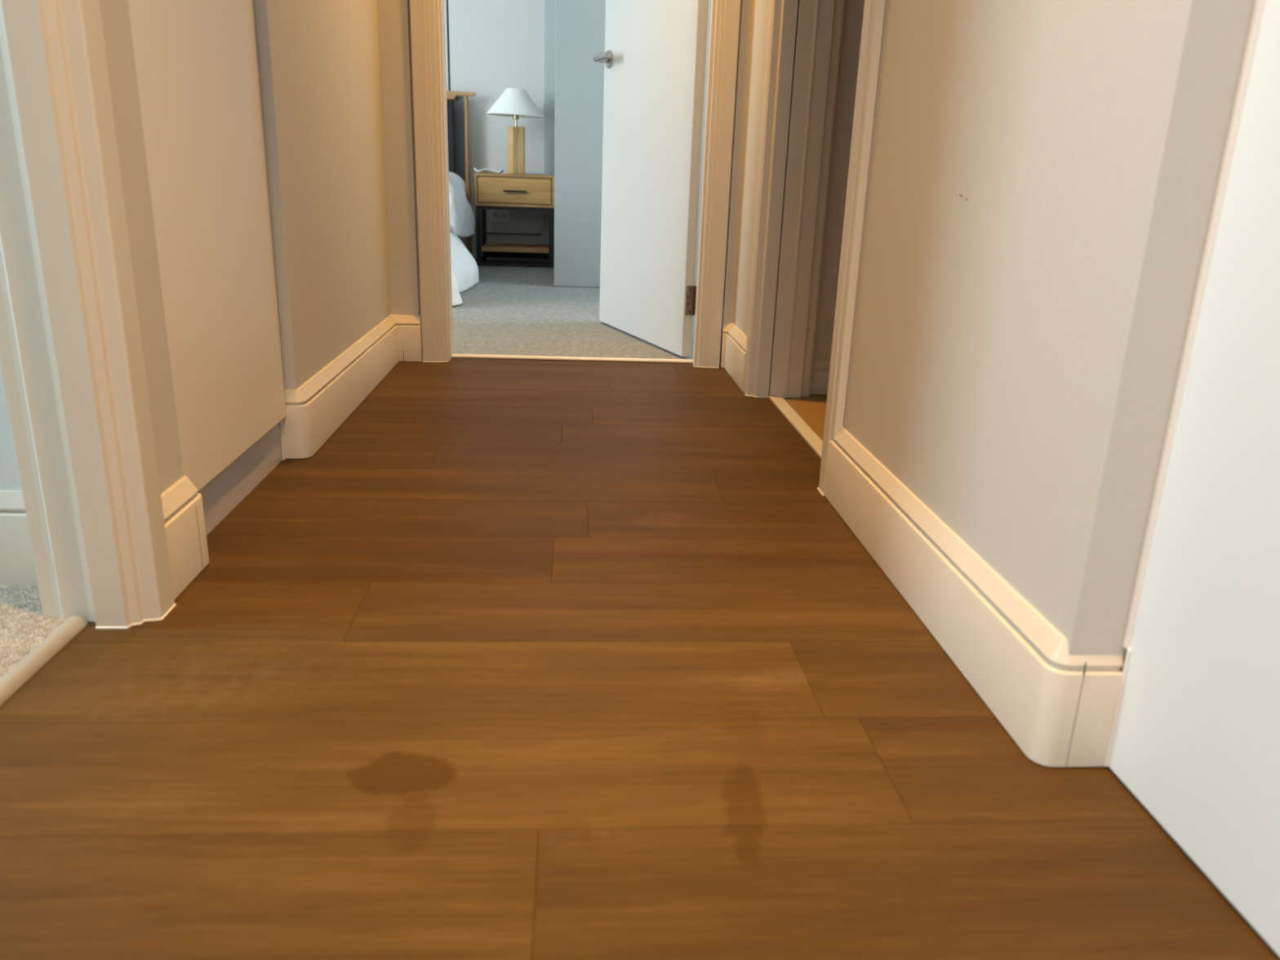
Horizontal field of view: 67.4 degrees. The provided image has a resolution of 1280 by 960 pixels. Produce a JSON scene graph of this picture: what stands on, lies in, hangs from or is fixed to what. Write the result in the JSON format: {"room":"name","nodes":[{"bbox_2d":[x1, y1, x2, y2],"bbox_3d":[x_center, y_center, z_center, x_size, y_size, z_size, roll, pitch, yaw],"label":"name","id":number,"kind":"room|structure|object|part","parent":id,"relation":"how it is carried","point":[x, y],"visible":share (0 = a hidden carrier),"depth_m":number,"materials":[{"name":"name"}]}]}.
{"room":"home hallway","nodes":[
{"label":"home hallway","id":0,"kind":"room"},
{"bbox_2d":[0,364,22,490],"bbox_3d":[-1.405,-1.044,0.893,1.404,2.450,0.059,1,18,-4],"label":"wall","id":1,"kind":"structure","parent":0,"point":[10,480],"depth_m":1.23,"materials":[{"name":"white paint"}]},
{"bbox_2d":[0,489,38,585],"bbox_3d":[-1.444,0.070,1.212,1.380,0.130,0.019,1,18,-4],"label":"baseboard","id":2,"kind":"structure","parent":1,"relation":"attached to","point":[17,566],"depth_m":1.25,"materials":[{"name":"white paint"}]},
{"bbox_2d":[98,0,391,493],"bbox_3d":[-0.606,-0.862,0.412,0.122,2.450,4.590,1,18,-4],"label":"wall","id":3,"kind":"structure","parent":0,"point":[318,60],"depth_m":1.88,"materials":[{"name":"beige paint"}]},
{"bbox_2d":[0,0,176,628],"bbox_3d":[-0.633,-0.819,0.885,0.144,2.081,0.070,1,18,-4],"label":"door frame","id":4,"kind":"structure","parent":3,"relation":"attached to","point":[56,48],"depth_m":1.08,"materials":[{"name":"white paint"}]},
{"bbox_2d":[160,475,208,599],"bbox_3d":[-0.628,0.074,1.289,0.042,0.130,0.155,1,18,-4],"label":"baseboard","id":5,"kind":"structure","parent":3,"relation":"attached to","point":[182,504],"depth_m":1.28,"materials":[{"name":"white paint"}]},
{"bbox_2d":[281,315,422,458],"bbox_3d":[-0.663,-0.261,2.329,0.090,0.133,1.030,1,18,-3],"label":"baseboard","id":6,"kind":"structure","parent":3,"relation":"attached to","point":[314,411],"depth_m":2.15,"materials":[{"name":"white paint"}]},
{"bbox_2d":[444,0,544,261],"bbox_3d":[-0.940,-2.555,5.671,5.900,2.450,0.060,1,18,-4],"label":"wall","id":7,"kind":"structure","parent":0,"point":[495,46],"depth_m":5.70,"materials":[{"name":"grey paint"}]},
{"bbox_2d":[447,0,450,91],"bbox_3d":[-1.129,-2.568,5.691,0.045,2.450,0.008,1,18,-4],"label":"joint","id":8,"kind":"object","parent":7,"relation":"attached to","point":[447,0],"visible":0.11,"depth_m":5.68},
{"bbox_2d":[489,209,508,222],"bbox_3d":[-0.869,-1.632,5.935,0.112,0.068,0.011,1,18,-4],"label":"wall socket","id":9,"kind":"object","parent":7,"relation":"attached to","point":[495,215],"visible":1,"depth_m":5.93,"materials":[{"name":"white plastic"}]},
{"bbox_2d":[543,0,555,261],"bbox_3d":[-0.487,-2.537,5.663,0.158,2.450,0.024,1,18,-4],"label":"wall panel","id":10,"kind":"object","parent":7,"relation":"attached to","point":[549,6],"visible":0.44,"depth_m":5.72,"materials":[{"name":"white paint"}]},
{"bbox_2d":[535,211,545,242],"bbox_3d":[-0.615,-1.586,5.937,0.065,0.227,0.024,1,18,-4],"label":"power cable","id":11,"kind":"object","parent":10,"relation":"attached to","point":[538,227],"visible":0.91,"depth_m":5.94,"materials":[{"name":"black plastic"}]},
{"bbox_2d":[376,0,753,323],"bbox_3d":[-0.718,-1.535,2.506,5.900,2.450,0.105,1,18,-4],"label":"wall","id":12,"kind":"structure","parent":0,"point":[393,15],"depth_m":2.67,"materials":[{"name":"beige paint"}]},
{"bbox_2d":[409,0,448,362],"bbox_3d":[-0.569,-1.341,2.524,0.074,2.081,0.034,1,18,-4],"label":"door frame","id":13,"kind":"structure","parent":12,"relation":"attached to","point":[424,14],"depth_m":2.67,"materials":[{"name":"white paint"}]},
{"bbox_2d":[408,0,453,359],"bbox_3d":[-0.578,-1.359,2.579,0.089,2.080,0.082,1,18,-4],"label":"lining","id":14,"kind":"object","parent":12,"relation":"attached to","point":[441,2],"visible":0.2,"depth_m":2.72,"materials":[{"name":"white paint"}]},
{"bbox_2d":[693,0,740,368],"bbox_3d":[0.234,-1.332,2.583,0.076,2.081,0.034,1,18,-4],"label":"door frame","id":15,"kind":"structure","parent":12,"relation":"attached to","point":[725,14],"depth_m":2.72,"materials":[{"name":"white paint"}]},
{"bbox_2d":[692,0,741,365],"bbox_3d":[0.239,-1.350,2.639,0.076,2.080,0.082,1,18,-4],"label":"lining","id":16,"kind":"object","parent":12,"relation":"attached to","point":[740,0],"visible":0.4,"depth_m":2.79,"materials":[{"name":"white paint"}]},
{"bbox_2d":[593,0,709,356],"bbox_3d":[0.013,-1.462,2.994,0.096,2.038,0.762,-5,19,-22],"label":"door","id":17,"kind":"structure","parent":16,"relation":"attached to","point":[654,57],"depth_m":3.06,"materials":[{"name":"white paint"}]},
{"bbox_3d":[-0.128,-1.435,3.253,0.025,0.025,0.125,-5,19,-21],"label":"lever","id":18,"kind":"part","parent":17,"relation":"part of","materials":[{"name":"metal"}]},
{"bbox_3d":[-0.108,-1.454,3.316,0.009,0.058,0.058,-5,19,-22],"label":"handle","id":19,"kind":"part","parent":17,"relation":"part of","materials":[{"name":"metal"}]},
{"bbox_2d":[0,258,1279,959],"bbox_3d":[-0.725,-0.202,2.385,5.900,0.024,7.950,1,18,-4],"label":"floor","id":20,"kind":"structure","parent":0,"point":[526,660],"depth_m":0.98,"materials":[{"name":"brown wood"}]},
{"bbox_2d":[0,616,88,705],"bbox_3d":[-0.663,0.311,0.771,0.027,0.027,0.862,1,18,-4],"label":"threshold strip","id":21,"kind":"object","parent":20,"relation":"on","point":[24,670],"visible":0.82,"depth_m":1.08,"materials":[{"name":"beige wood"}]},
{"bbox_2d":[128,0,286,535],"bbox_3d":[-0.903,-1.037,1.256,0.560,2.249,0.540,1,18,-4],"label":"cupboard","id":22,"kind":"object","parent":20,"relation":"on","point":[196,61],"visible":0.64,"depth_m":1.46,"materials":[{"name":"beige laminate"}]},
{"bbox_2d":[446,91,475,254],"bbox_3d":[-1.691,-1.534,4.821,1.550,0.965,1.960,1,18,-4],"label":"bed","id":23,"kind":"object","parent":20,"relation":"on","point":[458,142],"visible":0.19,"depth_m":5.69,"materials":[{"name":"brown wood"}]},
{"bbox_3d":[-1.750,-1.990,5.696,1.400,0.586,0.012,1,18,-4],"label":"headboard panel","id":24,"kind":"part","parent":23,"relation":"part of","materials":[{"name":"grey fabric"}]},
{"bbox_3d":[-1.739,-2.263,5.586,1.550,0.045,0.030,1,18,-4],"label":"headboard rail","id":25,"kind":"part","parent":23,"relation":"part of","materials":[{"name":"brown wood"}]},
{"bbox_2d":[448,171,475,237],"bbox_3d":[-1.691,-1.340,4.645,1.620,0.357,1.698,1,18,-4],"label":"pillow","id":26,"kind":"object","parent":23,"relation":"on","point":[462,220],"visible":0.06,"depth_m":5.07,"materials":[{"name":"white fabric"}]},
{"bbox_2d":[450,231,479,306],"bbox_3d":[-1.471,-1.086,4.272,1.429,0.451,1.107,1,18,-4],"label":"sheet","id":27,"kind":"object","parent":23,"relation":"on","point":[464,269],"visible":0.1,"depth_m":4.42,"materials":[{"name":"white fabric"}]},
{"bbox_3d":[-1.037,-1.808,5.782,0.033,0.941,0.033,1,18,-4],"label":"post","id":28,"kind":"part","parent":23,"relation":"part of","materials":[{"name":"brown wood"}]},
{"bbox_2d":[474,173,554,267],"bbox_3d":[-0.732,-1.545,5.698,0.454,0.516,0.415,1,18,-4],"label":"nightstand","id":29,"kind":"object","parent":20,"relation":"on","point":[492,191],"visible":0.87,"depth_m":5.50,"materials":[{"name":"brown wood"}]},
{"bbox_3d":[-0.933,-1.402,5.555,0.028,0.318,0.020,1,18,-4],"label":"leg","id":30,"kind":"part","parent":29,"relation":"part of","materials":[{"name":"black metal"}]},
{"bbox_3d":[-0.950,-1.313,5.768,0.028,0.018,0.330,1,18,-4],"label":"rail","id":31,"kind":"part","parent":29,"relation":"part of","materials":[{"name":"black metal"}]},
{"bbox_3d":[-0.956,-1.509,5.889,0.028,0.318,0.020,1,18,-4],"label":"leg","id":32,"kind":"part","parent":29,"relation":"part of","materials":[{"name":"black metal"}]},
{"bbox_2d":[473,167,503,173],"bbox_3d":[-0.871,-1.779,5.521,0.172,0.030,0.129,1,18,-4],"label":"dish","id":33,"kind":"object","parent":29,"relation":"on","point":[485,170],"visible":0.84,"depth_m":5.48,"materials":[{"name":"white ceramic"}]},
{"bbox_3d":[-0.774,-1.511,5.897,0.336,0.009,0.008,1,18,-4],"label":"rail","id":34,"kind":"part","parent":29,"relation":"part of","materials":[{"name":"black metal"}]},
{"bbox_3d":[-0.715,-1.652,5.478,0.413,0.137,0.018,1,18,-4],"label":"drawer","id":35,"kind":"part","parent":29,"relation":"part of","materials":[{"name":"brown wood"}]},
{"bbox_2d":[485,88,544,174],"bbox_3d":[-0.722,-2.022,5.578,0.336,0.464,0.373,1,18,-4],"label":"table lamp","id":36,"kind":"object","parent":29,"relation":"on","point":[516,103],"visible":0.99,"depth_m":5.51,"materials":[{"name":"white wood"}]},
{"bbox_3d":[-0.715,-2.165,5.512,0.336,0.150,0.336,1,18,-4],"label":"lamp shade","id":37,"kind":"part","parent":36,"relation":"part of","materials":[{"name":"white fabric"}]},
{"bbox_2d":[513,114,521,119],"bbox_3d":[-0.707,-2.102,5.533,0.050,0.045,0.035,1,18,-4],"label":"bulb socket","id":38,"kind":"object","parent":36,"relation":"attached to","point":[515,116],"depth_m":5.52,"materials":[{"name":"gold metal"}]},
{"bbox_3d":[-0.731,-1.614,5.686,0.442,0.020,0.371,1,18,-4],"label":"frame","id":39,"kind":"part","parent":29,"relation":"part of","materials":[{"name":"brown wood"}]},
{"bbox_2d":[481,242,548,253],"bbox_3d":[-0.739,-1.393,5.757,0.389,0.022,0.363,1,18,-4],"label":"shelf","id":40,"kind":"object","parent":29,"relation":"attached to","point":[486,246],"depth_m":5.61,"materials":[{"name":"brown wood"}]},
{"bbox_3d":[-0.730,-1.258,5.616,0.389,0.020,0.018,1,18,-4],"label":"foot rail","id":41,"kind":"part","parent":29,"relation":"part of","materials":[{"name":"black metal"}]},
{"bbox_3d":[-0.711,-1.642,5.460,0.130,0.010,0.021,1,18,-4],"label":"handle","id":42,"kind":"part","parent":29,"relation":"part of","materials":[{"name":"black metal"}]},
{"bbox_3d":[-0.516,-1.397,5.586,0.028,0.318,0.020,1,18,-4],"label":"leg","id":43,"kind":"part","parent":29,"relation":"part of","materials":[{"name":"black metal"}]},
{"bbox_3d":[-0.540,-1.505,5.919,0.028,0.318,0.020,1,18,-4],"label":"leg","id":44,"kind":"part","parent":29,"relation":"part of","materials":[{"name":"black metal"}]},
{"bbox_2d":[451,353,693,363],"bbox_3d":[-0.204,-0.371,2.931,0.750,0.008,0.034,1,18,-3],"label":"threshold strip","id":45,"kind":"object","parent":20,"relation":"on","point":[454,355],"visible":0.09,"depth_m":2.92,"materials":[{"name":"wood"}]},
{"bbox_2d":[553,0,711,287],"bbox_3d":[0.337,-2.292,5.064,1.537,2.396,1.364,1,18,-4],"label":"wardrobe","id":46,"kind":"object","parent":20,"relation":"on","point":[580,24],"visible":0.23,"depth_m":4.52,"materials":[{"name":"grey paint"}]},
{"bbox_3d":[-0.132,-2.092,4.387,0.507,2.392,0.019,1,18,-4],"label":"door","id":47,"kind":"part","parent":46,"relation":"part of","materials":[{"name":"grey paint"}]},
{"bbox_3d":[0.380,-2.086,4.425,0.511,2.392,0.019,1,18,-4],"label":"door","id":48,"kind":"part","parent":46,"relation":"part of","materials":[{"name":"grey paint"}]},
{"bbox_2d":[768,394,822,457],"bbox_3d":[0.380,-0.100,2.158,0.034,0.010,0.830,1,18,-4],"label":"threshold strip","id":49,"kind":"object","parent":20,"relation":"on","point":[806,433],"visible":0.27,"depth_m":2.24,"materials":[{"name":"wood"}]},
{"bbox_2d":[1103,0,1279,956],"bbox_3d":[0.586,-0.514,-0.333,0.042,2.320,2.004,1,18,-4],"label":"door","id":50,"kind":"structure","parent":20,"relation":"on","point":[1194,736],"depth_m":0.79,"materials":[{"name":"white paint"}]},
{"bbox_2d":[813,0,864,359],"bbox_3d":[1.409,-1.205,1.706,1.766,2.450,1.890,1,18,-4],"label":"wall","id":51,"kind":"structure","parent":0,"point":[853,9],"depth_m":2.41,"materials":[{"name":"beige paint"}]},
{"bbox_2d":[809,359,831,394],"bbox_3d":[1.082,-0.269,2.607,1.265,0.093,0.015,1,18,-4],"label":"baseboard","id":52,"kind":"structure","parent":51,"relation":"attached to","point":[820,367],"depth_m":2.56,"materials":[{"name":"white paint"}]},
{"bbox_2d":[733,0,1255,671],"bbox_3d":[0.454,-1.210,1.616,0.151,2.450,2.150,1,18,-4],"label":"wall","id":53,"kind":"structure","parent":0,"point":[1043,175],"depth_m":0.99,"materials":[{"name":"white paint"}]},
{"bbox_2d":[720,323,746,391],"bbox_3d":[0.272,-0.353,2.720,0.033,0.130,0.352,1,18,-4],"label":"baseboard","id":54,"kind":"structure","parent":53,"relation":"attached to","point":[734,341],"depth_m":2.73,"materials":[{"name":"white paint"}]},
{"bbox_2d":[743,0,844,398],"bbox_3d":[0.398,-1.215,2.236,0.174,2.081,0.069,1,18,-4],"label":"door frame","id":55,"kind":"structure","parent":53,"relation":"attached to","point":[815,18],"depth_m":2.37,"materials":[{"name":"white paint"}]},
{"bbox_2d":[817,0,885,495],"bbox_3d":[0.452,-0.964,1.458,0.172,2.081,0.062,1,18,-4],"label":"door frame","id":56,"kind":"structure","parent":53,"relation":"attached to","point":[873,10],"depth_m":1.60,"materials":[{"name":"white paint"}]},
{"bbox_2d":[824,426,1123,767],"bbox_3d":[0.402,0.094,1.335,0.072,0.133,0.843,1,18,-4],"label":"baseboard","id":57,"kind":"structure","parent":53,"relation":"attached to","point":[1058,707],"depth_m":1.08,"materials":[{"name":"white paint"}]}
]}

